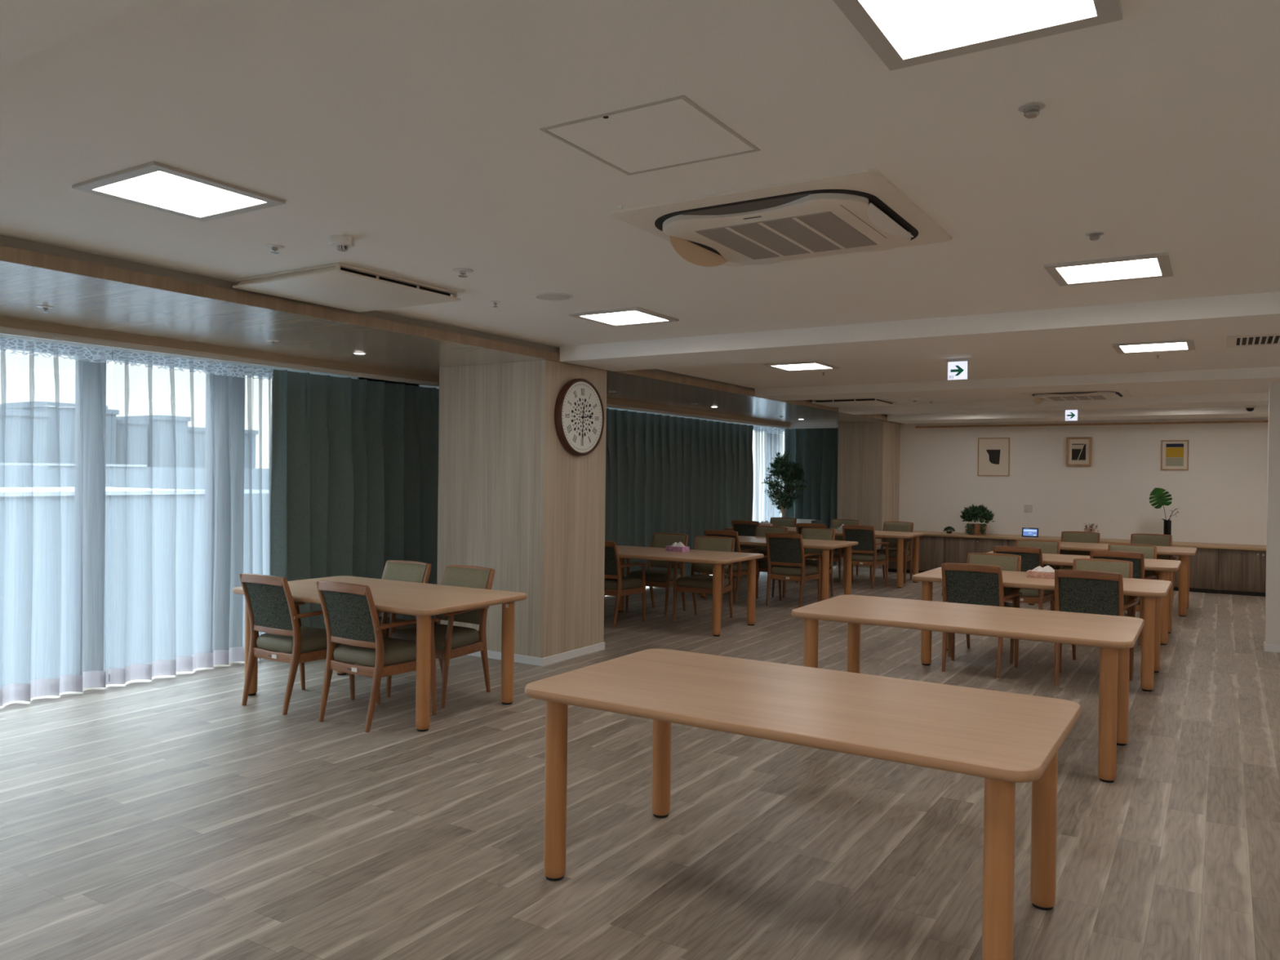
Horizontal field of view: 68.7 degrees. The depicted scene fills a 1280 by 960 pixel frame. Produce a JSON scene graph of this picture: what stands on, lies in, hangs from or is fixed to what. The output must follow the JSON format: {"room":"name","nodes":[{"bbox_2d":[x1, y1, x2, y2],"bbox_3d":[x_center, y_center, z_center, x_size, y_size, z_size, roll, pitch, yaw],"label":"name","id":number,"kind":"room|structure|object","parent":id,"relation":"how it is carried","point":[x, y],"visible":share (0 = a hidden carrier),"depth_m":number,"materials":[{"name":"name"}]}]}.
{"room":"communal dining room","nodes":[
{"label":"communal dining room","id":0,"kind":"room"},
{"bbox_2d":[0,333,773,428],"bbox_3d":[-1.456,-0.993,10.455,0.240,0.168,14.299,1,0,32],"label":"wall","id":1,"kind":"structure","parent":0,"point":[2,335],"depth_m":7.36,"materials":[{"name":"white paint"}]},
{"bbox_2d":[0,337,271,684],"bbox_3d":[-3.898,0.250,6.437,0.140,2.330,4.898,1,0,32],"label":"window","id":2,"kind":"structure","parent":1,"relation":"in","point":[220,627],"depth_m":7.28,"materials":[{"name":"silver metal"}]},
{"bbox_2d":[0,337,111,706],"bbox_3d":[-4.216,0.256,5.448,0.134,2.298,2.305,1,0,32],"label":"sheer curtain","id":3,"kind":"object","parent":2,"relation":"hanging from","point":[70,682],"visible":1,"depth_m":6.10,"materials":[{"name":"fabric"}]},
{"bbox_2d":[109,350,253,684],"bbox_3d":[-3.301,0.259,6.878,0.134,2.298,1.101,1,0,32],"label":"sheer curtain","id":4,"kind":"object","parent":2,"relation":"hanging from","point":[205,660],"visible":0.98,"depth_m":6.84,"materials":[{"name":"fabric"}]},
{"bbox_2d":[250,367,273,658],"bbox_3d":[-2.977,0.259,7.430,0.107,2.298,0.190,1,0,32],"label":"sheer curtain","id":5,"kind":"object","parent":2,"relation":"hanging from","point":[260,370],"visible":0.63,"depth_m":7.45,"materials":[{"name":"fabric"}]},
{"bbox_2d":[436,360,606,657],"bbox_3d":[-0.999,0.251,7.947,1.123,2.382,0.850,1,0,32],"label":"column","id":6,"kind":"structure","parent":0,"point":[513,502],"depth_m":7.55,"materials":[{"name":"laminate"}]},
{"bbox_2d":[0,235,887,420],"bbox_3d":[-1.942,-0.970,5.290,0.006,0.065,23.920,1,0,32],"label":"trim","id":7,"kind":"structure","parent":6,"relation":"attached to","point":[7,254],"depth_m":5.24,"materials":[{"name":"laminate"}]},
{"bbox_2d":[467,641,604,666],"bbox_3d":[-1.013,1.410,7.953,1.141,0.062,0.868,1,0,32],"label":"baseboard","id":8,"kind":"structure","parent":6,"relation":"attached to","point":[544,661],"depth_m":7.53,"materials":[{"name":"white"}]},
{"bbox_2d":[555,378,604,455],"bbox_3d":[-0.486,-0.511,7.628,0.063,0.628,0.628,1,0,32],"label":"wall clock","id":9,"kind":"object","parent":6,"relation":"attached to","point":[579,407],"visible":1,"depth_m":7.58,"materials":[{"name":"white plastic"}]},
{"bbox_2d":[559,291,1279,371],"bbox_3d":[2.821,-0.940,5.691,7.659,0.116,0.780,1,0,32],"label":"ceiling beam","id":10,"kind":"structure","parent":6,"relation":"attached to","point":[1253,313],"depth_m":5.94,"materials":[{"name":"paint"}]},
{"bbox_2d":[0,0,1279,414],"bbox_3d":[0.295,-1.067,3.895,10.250,0.145,24.120,1,0,32],"label":"ceiling","id":11,"kind":"structure","parent":0,"point":[407,130],"depth_m":2.91,"materials":[{"name":"paint"}]},
{"bbox_2d":[0,0,149,67],"bbox_3d":[-0.190,-0.948,0.861,7.659,0.116,0.758,1,0,32],"label":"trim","id":12,"kind":"structure","parent":11,"relation":"attached to","point":[27,27],"depth_m":1.85,"materials":[{"name":"paint"}]},
{"bbox_2d":[71,160,285,222],"bbox_3d":[-1.662,-1.034,3.395,0.504,0.012,0.504,1,0,32],"label":"recessed light","id":13,"kind":"object","parent":11,"relation":"in","point":[153,184],"visible":1,"depth_m":3.37,"materials":[{"name":"grey plastic"}]},
{"bbox_2d":[95,171,262,216],"bbox_3d":[-1.662,-1.037,3.395,0.414,0.006,0.414,1,0,32],"label":"diffuser","id":14,"kind":"object","parent":13,"relation":"attached to","point":[164,190],"depth_m":3.40,"materials":[{"name":"white plastic"}]},
{"bbox_2d":[232,262,460,312],"bbox_3d":[-1.566,-1.025,5.056,0.815,0.047,0.850,1,0,32],"label":"ventilation unit","id":15,"kind":"object","parent":11,"relation":"attached to","point":[337,285],"visible":1,"depth_m":4.92,"materials":[{"name":"beige plastic"}]},
{"bbox_2d":[0,315,837,429],"bbox_3d":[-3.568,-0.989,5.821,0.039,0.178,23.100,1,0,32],"label":"trim","id":16,"kind":"structure","parent":11,"relation":"attached to","point":[5,322],"depth_m":6.86,"materials":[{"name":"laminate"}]},
{"bbox_2d":[568,306,679,327],"bbox_3d":[-0.097,-1.030,5.943,0.504,0.012,0.504,1,0,32],"label":"recessed light","id":17,"kind":"object","parent":11,"relation":"in","point":[635,315],"visible":1,"depth_m":5.92,"materials":[{"name":"grey plastic"}]},
{"bbox_2d":[583,311,665,324],"bbox_3d":[-0.097,-1.033,5.943,0.414,0.006,0.414,1,0,32],"label":"diffuser","id":18,"kind":"object","parent":17,"relation":"attached to","point":[620,317],"depth_m":5.96,"materials":[{"name":"white plastic"}]},
{"bbox_2d":[539,94,760,175],"bbox_3d":[0.039,-1.014,2.796,0.480,0.004,0.480,1,0,32],"label":"access hatch","id":19,"kind":"object","parent":11,"relation":"attached to","point":[674,131],"visible":1,"depth_m":2.77,"materials":[{"name":"grey paint"}]},
{"bbox_2d":[610,168,951,266],"bbox_3d":[0.591,-0.963,3.740,1.040,0.104,1.040,1,0,32],"label":"air conditioner","id":20,"kind":"object","parent":11,"relation":"attached to","point":[860,211],"visible":1,"depth_m":3.54,"materials":[{"name":"beige plastic"}]},
{"bbox_2d":[694,211,876,259],"bbox_3d":[0.591,-0.966,3.740,0.550,0.005,0.540,1,0,32],"label":"grille","id":21,"kind":"object","parent":20,"relation":"attached to","point":[817,231],"depth_m":3.70,"materials":[{"name":"beige plastic"}]},
{"bbox_2d":[764,360,839,371],"bbox_3d":[1.428,-1.000,8.256,0.504,0.012,0.504,1,0,32],"label":"recessed light","id":22,"kind":"object","parent":11,"relation":"in","point":[804,366],"visible":1,"depth_m":8.23,"materials":[{"name":"grey plastic"}]},
{"bbox_2d":[810,397,896,407],"bbox_3d":[2.739,-0.989,11.985,0.850,0.047,0.815,1,0,32],"label":"ventilation unit","id":23,"kind":"object","parent":11,"relation":"attached to","point":[867,402],"visible":0.94,"depth_m":11.80,"materials":[{"name":"beige"}]},
{"bbox_2d":[946,357,969,381],"bbox_3d":[2.593,-0.901,7.636,0.170,0.176,0.050,1,0,32],"label":"exit sign","id":24,"kind":"object","parent":11,"relation":"hanging from","point":[957,368],"visible":1,"depth_m":7.61,"materials":[{"name":"grey plastic"}]},
{"bbox_2d":[832,0,1122,71],"bbox_3d":[0.688,-0.997,1.929,0.504,0.012,0.504,1,0,32],"label":"recessed light","id":25,"kind":"object","parent":11,"relation":"in","point":[903,33],"visible":1,"depth_m":2.04,"materials":[{"name":"grey plastic"}]},
{"bbox_2d":[860,0,1096,57],"bbox_3d":[0.688,-1.000,1.929,0.414,0.006,0.414,1,0,32],"label":"diffuser","id":26,"kind":"object","parent":25,"relation":"attached to","point":[906,28],"depth_m":2.03,"materials":[{"name":"white plastic"}]},
{"bbox_2d":[838,391,1268,414],"bbox_3d":[6.112,-0.919,10.969,7.659,0.092,0.640,1,0,32],"label":"trim","id":27,"kind":"structure","parent":11,"relation":"attached to","point":[1242,398],"depth_m":11.32,"materials":[{"name":"paint"}]},
{"bbox_2d":[1020,389,1132,404],"bbox_3d":[4.967,-0.926,10.645,1.040,0.104,1.040,1,0,32],"label":"air conditioner","id":28,"kind":"object","parent":11,"relation":"attached to","point":[1108,394],"visible":0.98,"depth_m":10.43,"materials":[{"name":"beige"}]},
{"bbox_2d":[1044,252,1173,286],"bbox_3d":[2.228,-0.993,4.446,0.504,0.012,0.504,1,0,32],"label":"recessed light","id":29,"kind":"object","parent":11,"relation":"in","point":[1157,264],"visible":1,"depth_m":4.42,"materials":[{"name":"grey plastic"}]},
{"bbox_2d":[1056,257,1161,282],"bbox_3d":[2.228,-0.996,4.446,0.414,0.006,0.414,1,0,32],"label":"diffuser","id":30,"kind":"object","parent":29,"relation":"attached to","point":[1144,268],"depth_m":4.46,"materials":[{"name":"white plastic"}]},
{"bbox_2d":[1111,339,1195,353],"bbox_3d":[3.724,-0.964,6.789,0.504,0.012,0.504,1,0,32],"label":"recessed light","id":31,"kind":"object","parent":11,"relation":"in","point":[1184,344],"visible":1,"depth_m":6.77,"materials":[{"name":"grey plastic"}]},
{"bbox_2d":[1120,342,1187,351],"bbox_3d":[3.724,-0.967,6.789,0.414,0.006,0.414,1,0,32],"label":"diffuser","id":32,"kind":"object","parent":31,"relation":"attached to","point":[1175,346],"depth_m":6.82,"materials":[{"name":"white plastic"}]},
{"bbox_2d":[1226,333,1279,347],"bbox_3d":[4.484,-0.954,6.280,0.940,0.008,0.560,1,0,32],"label":"ceiling vent","id":33,"kind":"object","parent":11,"relation":"in","point":[1262,340],"visible":1,"depth_m":6.43,"materials":[{"name":"beige metal"}]},
{"bbox_2d":[0,566,1279,959],"bbox_3d":[0.263,1.540,3.911,10.250,0.120,24.120,1,0,32],"label":"floor","id":34,"kind":"structure","parent":0,"point":[163,817],"depth_m":4.04,"materials":[{"name":"brown wood"}]},
{"bbox_2d":[239,573,355,715],"bbox_3d":[-2.228,1.013,6.055,0.586,0.849,0.548,1,0,32],"label":"dining chair","id":35,"kind":"object","parent":34,"relation":"on","point":[272,610],"visible":0.88,"depth_m":5.89,"materials":[{"name":"brown wood"}]},
{"bbox_2d":[315,580,438,732],"bbox_3d":[-1.613,1.023,5.689,0.586,0.849,0.548,1,0,32],"label":"dining chair","id":36,"kind":"object","parent":34,"relation":"on","point":[351,620],"visible":0.96,"depth_m":5.53,"materials":[{"name":"brown wood"}]},
{"bbox_2d":[232,575,526,731],"bbox_3d":[-1.726,1.085,6.171,1.790,0.715,0.975,1,0,31],"label":"dining table","id":37,"kind":"object","parent":34,"relation":"on","point":[421,600],"visible":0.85,"depth_m":5.98,"materials":[{"name":"brown wood"}]},
{"bbox_2d":[377,560,431,688],"bbox_3d":[-1.824,1.015,6.626,0.586,0.849,0.548,1,0,32],"label":"dining chair","id":38,"kind":"object","parent":34,"relation":"on","point":[394,570],"visible":0.28,"depth_m":6.76,"materials":[{"name":"green fabric"}]},
{"bbox_2d":[386,564,494,707],"bbox_3d":[-1.321,1.022,6.318,0.586,0.849,0.548,1,0,32],"label":"dining chair","id":39,"kind":"object","parent":34,"relation":"on","point":[451,641],"visible":0.67,"depth_m":6.30,"materials":[{"name":"brown wood"}]},
{"bbox_2d":[604,540,647,627],"bbox_3d":[-0.300,1.016,9.449,0.586,0.849,0.548,1,0,32],"label":"dining chair","id":40,"kind":"object","parent":34,"relation":"on","point":[618,585],"visible":0.47,"depth_m":9.24,"materials":[{"name":"brown wood"}]},
{"bbox_2d":[625,533,688,617],"bbox_3d":[0.207,1.018,10.262,0.586,0.849,0.548,1,0,32],"label":"dining chair","id":41,"kind":"object","parent":34,"relation":"on","point":[654,577],"visible":0.62,"depth_m":10.25,"materials":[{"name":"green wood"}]},
{"bbox_2d":[616,545,764,636],"bbox_3d":[0.254,1.090,9.498,1.790,0.715,0.975,1,0,32],"label":"dining table","id":42,"kind":"object","parent":34,"relation":"on","point":[717,558],"visible":0.71,"depth_m":9.19,"materials":[{"name":"brown wood"}]},
{"bbox_2d":[671,536,734,621],"bbox_3d":[0.692,1.027,9.759,0.586,0.849,0.548,1,0,25],"label":"dining chair","id":43,"kind":"object","parent":34,"relation":"on","point":[701,584],"visible":0.7,"depth_m":9.79,"materials":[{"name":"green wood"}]},
{"bbox_2d":[703,529,759,602],"bbox_3d":[1.088,1.022,11.383,0.586,0.849,0.548,1,0,32],"label":"dining chair","id":44,"kind":"object","parent":34,"relation":"on","point":[740,569],"visible":0.39,"depth_m":11.16,"materials":[{"name":"brown wood"}]},
{"bbox_2d":[731,520,767,578],"bbox_3d":[1.663,1.014,13.882,0.586,0.849,0.548,1,0,32],"label":"dining chair","id":45,"kind":"object","parent":34,"relation":"on","point":[744,528],"visible":0.35,"depth_m":13.69,"materials":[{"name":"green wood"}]},
{"bbox_2d":[735,525,787,597],"bbox_3d":[1.581,1.024,11.974,0.586,0.849,0.548,1,0,32],"label":"dining chair","id":46,"kind":"object","parent":34,"relation":"on","point":[761,531],"visible":0.27,"depth_m":12.11,"materials":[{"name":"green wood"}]},
{"bbox_2d":[694,535,857,600],"bbox_3d":[1.657,1.095,11.456,1.790,0.715,0.975,1,0,32],"label":"dining table","id":47,"kind":"object","parent":34,"relation":"on","point":[825,545],"visible":0.39,"depth_m":11.15,"materials":[{"name":"brown wood"}]},
{"bbox_2d":[763,450,808,517],"bbox_3d":[2.362,0.468,15.314,0.702,1.940,0.708,1,0,43],"label":"potted tree","id":48,"kind":"object","parent":34,"relation":"on","point":[780,465],"visible":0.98,"depth_m":15.25,"materials":[{"name":"green plant"}]},
{"bbox_2d":[765,533,822,607],"bbox_3d":[1.771,1.033,10.957,0.586,0.849,0.548,1,0,32],"label":"dining chair","id":49,"kind":"object","parent":34,"relation":"on","point":[784,550],"visible":0.98,"depth_m":10.80,"materials":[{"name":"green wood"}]},
{"bbox_2d":[524,648,1081,959],"bbox_3d":[0.553,1.129,3.383,1.790,0.715,0.975,1,0,32],"label":"dining table","id":50,"kind":"object","parent":34,"relation":"on","point":[1005,739],"visible":1,"depth_m":3.24,"materials":[{"name":"brown wood"}]},
{"bbox_2d":[782,527,835,600],"bbox_3d":[2.128,1.033,11.680,0.586,0.849,0.548,1,0,32],"label":"dining chair","id":51,"kind":"object","parent":34,"relation":"on","point":[810,533],"visible":0.37,"depth_m":11.78,"materials":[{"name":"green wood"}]},
{"bbox_2d":[787,528,924,587],"bbox_3d":[3.080,1.101,13.492,1.790,0.715,0.975,1,0,32],"label":"dining table","id":52,"kind":"object","parent":34,"relation":"on","point":[900,535],"visible":0.54,"depth_m":13.00,"materials":[{"name":"brown wood"}]},
{"bbox_2d":[842,524,889,588],"bbox_3d":[3.080,1.037,12.904,0.586,0.849,0.548,1,0,32],"label":"dining chair","id":53,"kind":"object","parent":34,"relation":"on","point":[864,553],"visible":0.8,"depth_m":12.73,"materials":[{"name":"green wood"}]},
{"bbox_2d":[869,521,913,582],"bbox_3d":[3.701,1.040,13.693,0.586,0.849,0.548,1,0,32],"label":"dining chair","id":54,"kind":"object","parent":34,"relation":"on","point":[906,526],"visible":0.66,"depth_m":13.75,"materials":[{"name":"brown wood"}]},
{"bbox_2d":[888,535,944,573],"bbox_3d":[4.470,1.165,14.933,0.909,0.603,0.724,1,0,32],"label":"base cabinet","id":55,"kind":"object","parent":34,"relation":"on","point":[931,548],"visible":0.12,"depth_m":14.54,"materials":[{"name":"laminate"}]},
{"bbox_2d":[912,530,1266,551],"bbox_3d":[7.373,0.893,13.131,7.754,0.030,0.749,1,0,32],"label":"countertop","id":56,"kind":"structure","parent":55,"relation":"on","point":[1175,544],"depth_m":13.53,"materials":[{"name":"laminate"}]},
{"bbox_2d":[960,504,995,535],"bbox_3d":[5.199,0.602,14.455,0.529,0.485,0.358,1,0,32],"label":"planter","id":57,"kind":"object","parent":56,"relation":"on","point":[974,513],"visible":1,"depth_m":14.37,"materials":[{"name":"brown wood"}]},
{"bbox_2d":[1149,487,1179,535],"bbox_3d":[7.331,0.493,13.108,0.368,0.770,0.131,1,0,32],"label":"vase","id":58,"kind":"object","parent":56,"relation":"on","point":[1160,500],"visible":0.87,"depth_m":13.09,"materials":[{"name":"black"}]},
{"bbox_2d":[791,594,1144,782],"bbox_3d":[1.868,1.133,5.409,1.790,0.715,0.975,1,0,32],"label":"dining table","id":59,"kind":"object","parent":34,"relation":"on","point":[1114,635],"visible":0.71,"depth_m":5.23,"materials":[{"name":"brown wood"}]},
{"bbox_2d":[944,536,1008,563],"bbox_3d":[5.248,1.177,14.447,0.923,0.603,0.724,1,0,32],"label":"base cabinet","id":60,"kind":"object","parent":34,"relation":"on","point":[957,549],"visible":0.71,"depth_m":14.24,"materials":[{"name":"laminate"}]},
{"bbox_2d":[941,563,1022,678],"bbox_3d":[2.652,1.064,7.361,0.586,0.849,0.548,1,0,32],"label":"dining chair","id":61,"kind":"object","parent":34,"relation":"on","point":[962,583],"visible":0.59,"depth_m":7.17,"materials":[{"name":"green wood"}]},
{"bbox_2d":[947,552,1022,663],"bbox_3d":[2.956,1.065,7.971,0.586,0.849,0.548,1,0,32],"label":"dining chair","id":62,"kind":"object","parent":34,"relation":"on","point":[1012,562],"visible":0.34,"depth_m":8.08,"materials":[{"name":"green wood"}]},
{"bbox_2d":[993,546,1055,610],"bbox_3d":[3.776,1.067,9.277,0.586,0.849,0.548,1,0,32],"label":"dining chair","id":63,"kind":"object","parent":34,"relation":"on","point":[1031,557],"visible":0.27,"depth_m":9.05,"materials":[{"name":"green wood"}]},
{"bbox_2d":[1004,539,1062,610],"bbox_3d":[4.134,1.068,9.852,0.586,0.849,0.548,1,0,32],"label":"dining chair","id":64,"kind":"object","parent":34,"relation":"on","point":[1046,546],"visible":0.22,"depth_m":9.99,"materials":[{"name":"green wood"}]},
{"bbox_2d":[911,567,1172,691],"bbox_3d":[3.167,1.137,7.433,1.790,0.715,0.975,1,0,32],"label":"dining table","id":65,"kind":"object","parent":34,"relation":"on","point":[1151,591],"visible":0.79,"depth_m":7.10,"materials":[{"name":"brown wood"}]},
{"bbox_2d":[1059,531,1100,569],"bbox_3d":[5.429,1.073,11.626,0.586,0.849,0.548,1,0,32],"label":"dining chair","id":66,"kind":"object","parent":34,"relation":"on","point":[1066,536],"visible":0.27,"depth_m":11.79,"materials":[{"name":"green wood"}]},
{"bbox_2d":[987,551,1181,644],"bbox_3d":[4.336,1.140,9.327,1.790,0.715,0.975,1,0,32],"label":"dining table","id":67,"kind":"object","parent":34,"relation":"on","point":[1166,568],"visible":0.37,"depth_m":8.91,"materials":[{"name":"brown wood"}]},
{"bbox_2d":[1050,569,1137,684],"bbox_3d":[3.339,1.075,6.933,0.586,0.849,0.548,1,0,32],"label":"dining chair","id":68,"kind":"object","parent":34,"relation":"on","point":[1089,592],"visible":0.48,"depth_m":6.75,"materials":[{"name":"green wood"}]},
{"bbox_2d":[1061,558,1138,660],"bbox_3d":[3.676,1.076,7.510,0.586,0.849,0.548,1,0,32],"label":"dining chair","id":69,"kind":"object","parent":34,"relation":"on","point":[1125,568],"visible":0.21,"depth_m":7.67,"materials":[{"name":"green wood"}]},
{"bbox_2d":[1028,541,1196,617],"bbox_3d":[5.559,1.144,11.127,1.790,0.715,0.975,1,0,32],"label":"dining table","id":70,"kind":"object","parent":34,"relation":"on","point":[1184,553],"visible":0.5,"depth_m":10.46,"materials":[{"name":"brown wood"}]},
{"bbox_2d":[1089,550,1155,645],"bbox_3d":[4.505,1.078,8.822,0.586,0.849,0.548,1,0,32],"label":"dining chair","id":71,"kind":"object","parent":34,"relation":"on","point":[1137,558],"visible":0.25,"depth_m":8.57,"materials":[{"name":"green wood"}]},
{"bbox_2d":[1107,543,1159,579],"bbox_3d":[4.898,1.080,9.376,0.586,0.849,0.548,1,0,32],"label":"dining chair","id":72,"kind":"object","parent":34,"relation":"on","point":[1149,552],"visible":0.17,"depth_m":9.51,"materials":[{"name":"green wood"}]},
{"bbox_2d":[1130,533,1177,606],"bbox_3d":[6.133,1.083,11.281,0.586,0.849,0.548,1,0,32],"label":"dining chair","id":73,"kind":"object","parent":34,"relation":"on","point":[1156,540],"visible":0.34,"depth_m":11.42,"materials":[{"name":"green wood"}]},
{"bbox_2d":[1171,547,1219,593],"bbox_3d":[7.535,1.213,13.021,0.883,0.603,0.724,1,0,32],"label":"base cabinet","id":74,"kind":"object","parent":34,"relation":"on","point":[1204,566],"visible":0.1,"depth_m":12.60,"materials":[{"name":"laminate"}]},
{"bbox_2d":[1219,548,1266,596],"bbox_3d":[8.294,1.225,12.548,0.903,0.603,0.724,1,0,32],"label":"base cabinet","id":75,"kind":"object","parent":34,"relation":"on","point":[1242,572],"visible":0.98,"depth_m":12.36,"materials":[{"name":"laminate"}]},
{"bbox_2d":[836,421,900,571],"bbox_3d":[3.736,0.265,15.312,0.735,2.382,0.900,1,0,32],"label":"pillar","id":76,"kind":"structure","parent":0,"point":[868,452],"depth_m":14.94,"materials":[{"name":"laminate"}]},
{"bbox_2d":[0,260,906,424],"bbox_3d":[-2.638,-0.981,5.724,1.640,0.066,23.920,1,0,32],"label":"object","id":77,"kind":"structure","parent":76,"relation":"attached to","point":[77,300],"depth_m":6.04,"materials":[{"name":"laminate"}]},
{"bbox_2d":[269,368,439,652],"bbox_3d":[-2.271,0.252,8.557,0.168,2.280,2.481,1,0,32],"label":"curtain","id":78,"kind":"object","parent":77,"relation":"hanging from","point":[353,482],"visible":0.52,"depth_m":8.11,"materials":[{"name":"fabric"}]},
{"bbox_2d":[604,408,630,576],"bbox_3d":[-0.875,0.256,10.792,0.154,2.280,2.790,1,0,32],"label":"curtain","id":79,"kind":"object","parent":77,"relation":"hanging from","point":[617,508],"visible":0.13,"depth_m":11.71,"materials":[{"name":"fabric"}]},
{"bbox_2d":[627,411,727,576],"bbox_3d":[0.597,0.260,13.162,0.146,2.280,2.790,1,0,32],"label":"curtain","id":80,"kind":"object","parent":77,"relation":"hanging from","point":[677,468],"visible":0.74,"depth_m":12.97,"materials":[{"name":"fabric"}]},
{"bbox_2d":[725,422,753,527],"bbox_3d":[1.583,0.263,14.745,0.142,2.280,0.960,1,0,32],"label":"curtain","id":81,"kind":"object","parent":77,"relation":"hanging from","point":[739,437],"visible":0.64,"depth_m":14.81,"materials":[{"name":"fabric"}]},
{"bbox_2d":[783,427,838,565],"bbox_3d":[2.913,0.273,15.691,1.152,2.280,0.230,1,0,32],"label":"curtain","id":82,"kind":"object","parent":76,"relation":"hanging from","point":[816,450],"visible":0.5,"depth_m":15.71,"materials":[{"name":"fabric"}]},
{"bbox_2d":[898,417,1268,545],"bbox_3d":[7.335,0.271,13.657,8.596,2.475,0.100,1,0,32],"label":"wall","id":83,"kind":"structure","parent":0,"point":[1221,498],"depth_m":13.93,"materials":[{"name":"paint"}]},
{"bbox_2d":[977,437,1009,475],"bbox_3d":[5.548,-0.361,14.700,0.475,0.600,0.018,1,0,32],"label":"framed picture","id":84,"kind":"object","parent":83,"relation":"attached to","point":[993,453],"visible":1,"depth_m":14.70,"materials":[{"name":"beige paper"}]},
{"bbox_2d":[887,405,1268,424],"bbox_3d":[7.363,-0.915,12.976,7.659,0.092,1.030,1,0,32],"label":"trim","id":85,"kind":"structure","parent":83,"relation":"attached to","point":[1260,411],"depth_m":13.25,"materials":[{"name":"paint"}]},
{"bbox_2d":[1066,436,1092,466],"bbox_3d":[6.576,-0.425,14.042,0.345,0.435,0.048,1,0,32],"label":"framed picture","id":86,"kind":"object","parent":83,"relation":"attached to","point":[1078,449],"visible":1,"depth_m":14.04,"materials":[{"name":"beige paper"}]},
{"bbox_2d":[915,420,1268,427],"bbox_3d":[7.693,-0.816,13.358,7.498,0.030,0.029,1,0,32],"label":"rail","id":87,"kind":"object","parent":83,"relation":"attached to","point":[1232,421],"visible":1,"depth_m":13.88,"materials":[{"name":"brown wood"}]},
{"bbox_2d":[1160,440,1189,470],"bbox_3d":[7.643,-0.354,13.391,0.345,0.430,0.023,1,0,32],"label":"framed picture","id":88,"kind":"object","parent":83,"relation":"attached to","point":[1174,453],"visible":1,"depth_m":13.39,"materials":[{"name":"yellow paper"}]},
{"bbox_2d":[1264,382,1279,645],"bbox_3d":[6.824,0.301,7.617,2.869,2.474,0.170,1,0,32],"label":"wall partition","id":89,"kind":"structure","parent":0,"point":[1272,637],"depth_m":8.28,"materials":[{"name":"paper"}]},
{"bbox_2d":[755,366,1279,400],"bbox_3d":[4.697,-0.923,8.699,7.659,0.092,0.630,1,0,32],"label":"ceiling beam","id":90,"kind":"structure","parent":89,"relation":"attached to","point":[1255,375],"depth_m":9.01,"materials":[{"name":"paint"}]},
{"label":"outside","id":91,"kind":"structure","parent":0,"visible":0},
{"bbox_3d":[-87.067,11.882,113.190,252.800,0.200,420.000,1,0,32],"label":"ground","id":92,"kind":"structure","parent":91,"visible":0},
{"bbox_2d":[0,408,50,462],"bbox_3d":[-47.267,3.729,67.942,12.300,17.600,2.440,1,0,32],"label":"building","id":93,"kind":"structure","parent":92,"relation":"on","point":[7,428],"depth_m":64.53,"materials":[{"name":"grey concrete"}]},
{"bbox_2d":[0,400,107,463],"bbox_3d":[-46.246,3.371,71.460,12.300,18.300,4.390,1,0,32],"label":"building","id":94,"kind":"structure","parent":92,"relation":"on","point":[68,430],"depth_m":67.45,"materials":[{"name":"grey concrete"}]},
{"bbox_2d":[105,408,119,464],"bbox_3d":[-45.536,3.536,74.493,12.300,17.950,1.290,1,0,32],"label":"building","id":95,"kind":"structure","parent":92,"relation":"on","point":[110,415],"depth_m":71.35,"materials":[{"name":"grey concrete"}]},
{"bbox_2d":[115,418,150,464],"bbox_3d":[-43.819,3.902,75.366,12.300,17.250,1.790,1,0,32],"label":"building","id":96,"kind":"structure","parent":92,"relation":"on","point":[124,427],"depth_m":72.05,"materials":[{"name":"grey concrete"}]},
{"bbox_2d":[0,487,269,688],"bbox_3d":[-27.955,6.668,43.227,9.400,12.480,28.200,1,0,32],"label":"balcony wall","id":97,"kind":"structure","parent":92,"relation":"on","point":[11,643],"depth_m":42.08,"materials":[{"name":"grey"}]},
{"bbox_2d":[0,462,270,489],"bbox_3d":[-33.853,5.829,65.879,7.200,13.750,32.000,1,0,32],"label":"balcony railing","id":98,"kind":"object","parent":92,"relation":"on","point":[142,473],"visible":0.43,"depth_m":60.15,"materials":[{"name":"grey"}]},
{"bbox_2d":[115,414,191,467],"bbox_3d":[-41.751,3.719,76.788,12.300,17.650,2.590,1,0,32],"label":"building","id":99,"kind":"structure","parent":92,"relation":"on","point":[160,422],"depth_m":73.32,"materials":[{"name":"grey concrete"}]},
{"bbox_2d":[187,426,258,468],"bbox_3d":[-40.727,4.049,82.218,12.300,16.950,7.490,1,0,32],"label":"building","id":100,"kind":"structure","parent":92,"relation":"on","point":[193,449],"depth_m":77.61,"materials":[{"name":"grey"}]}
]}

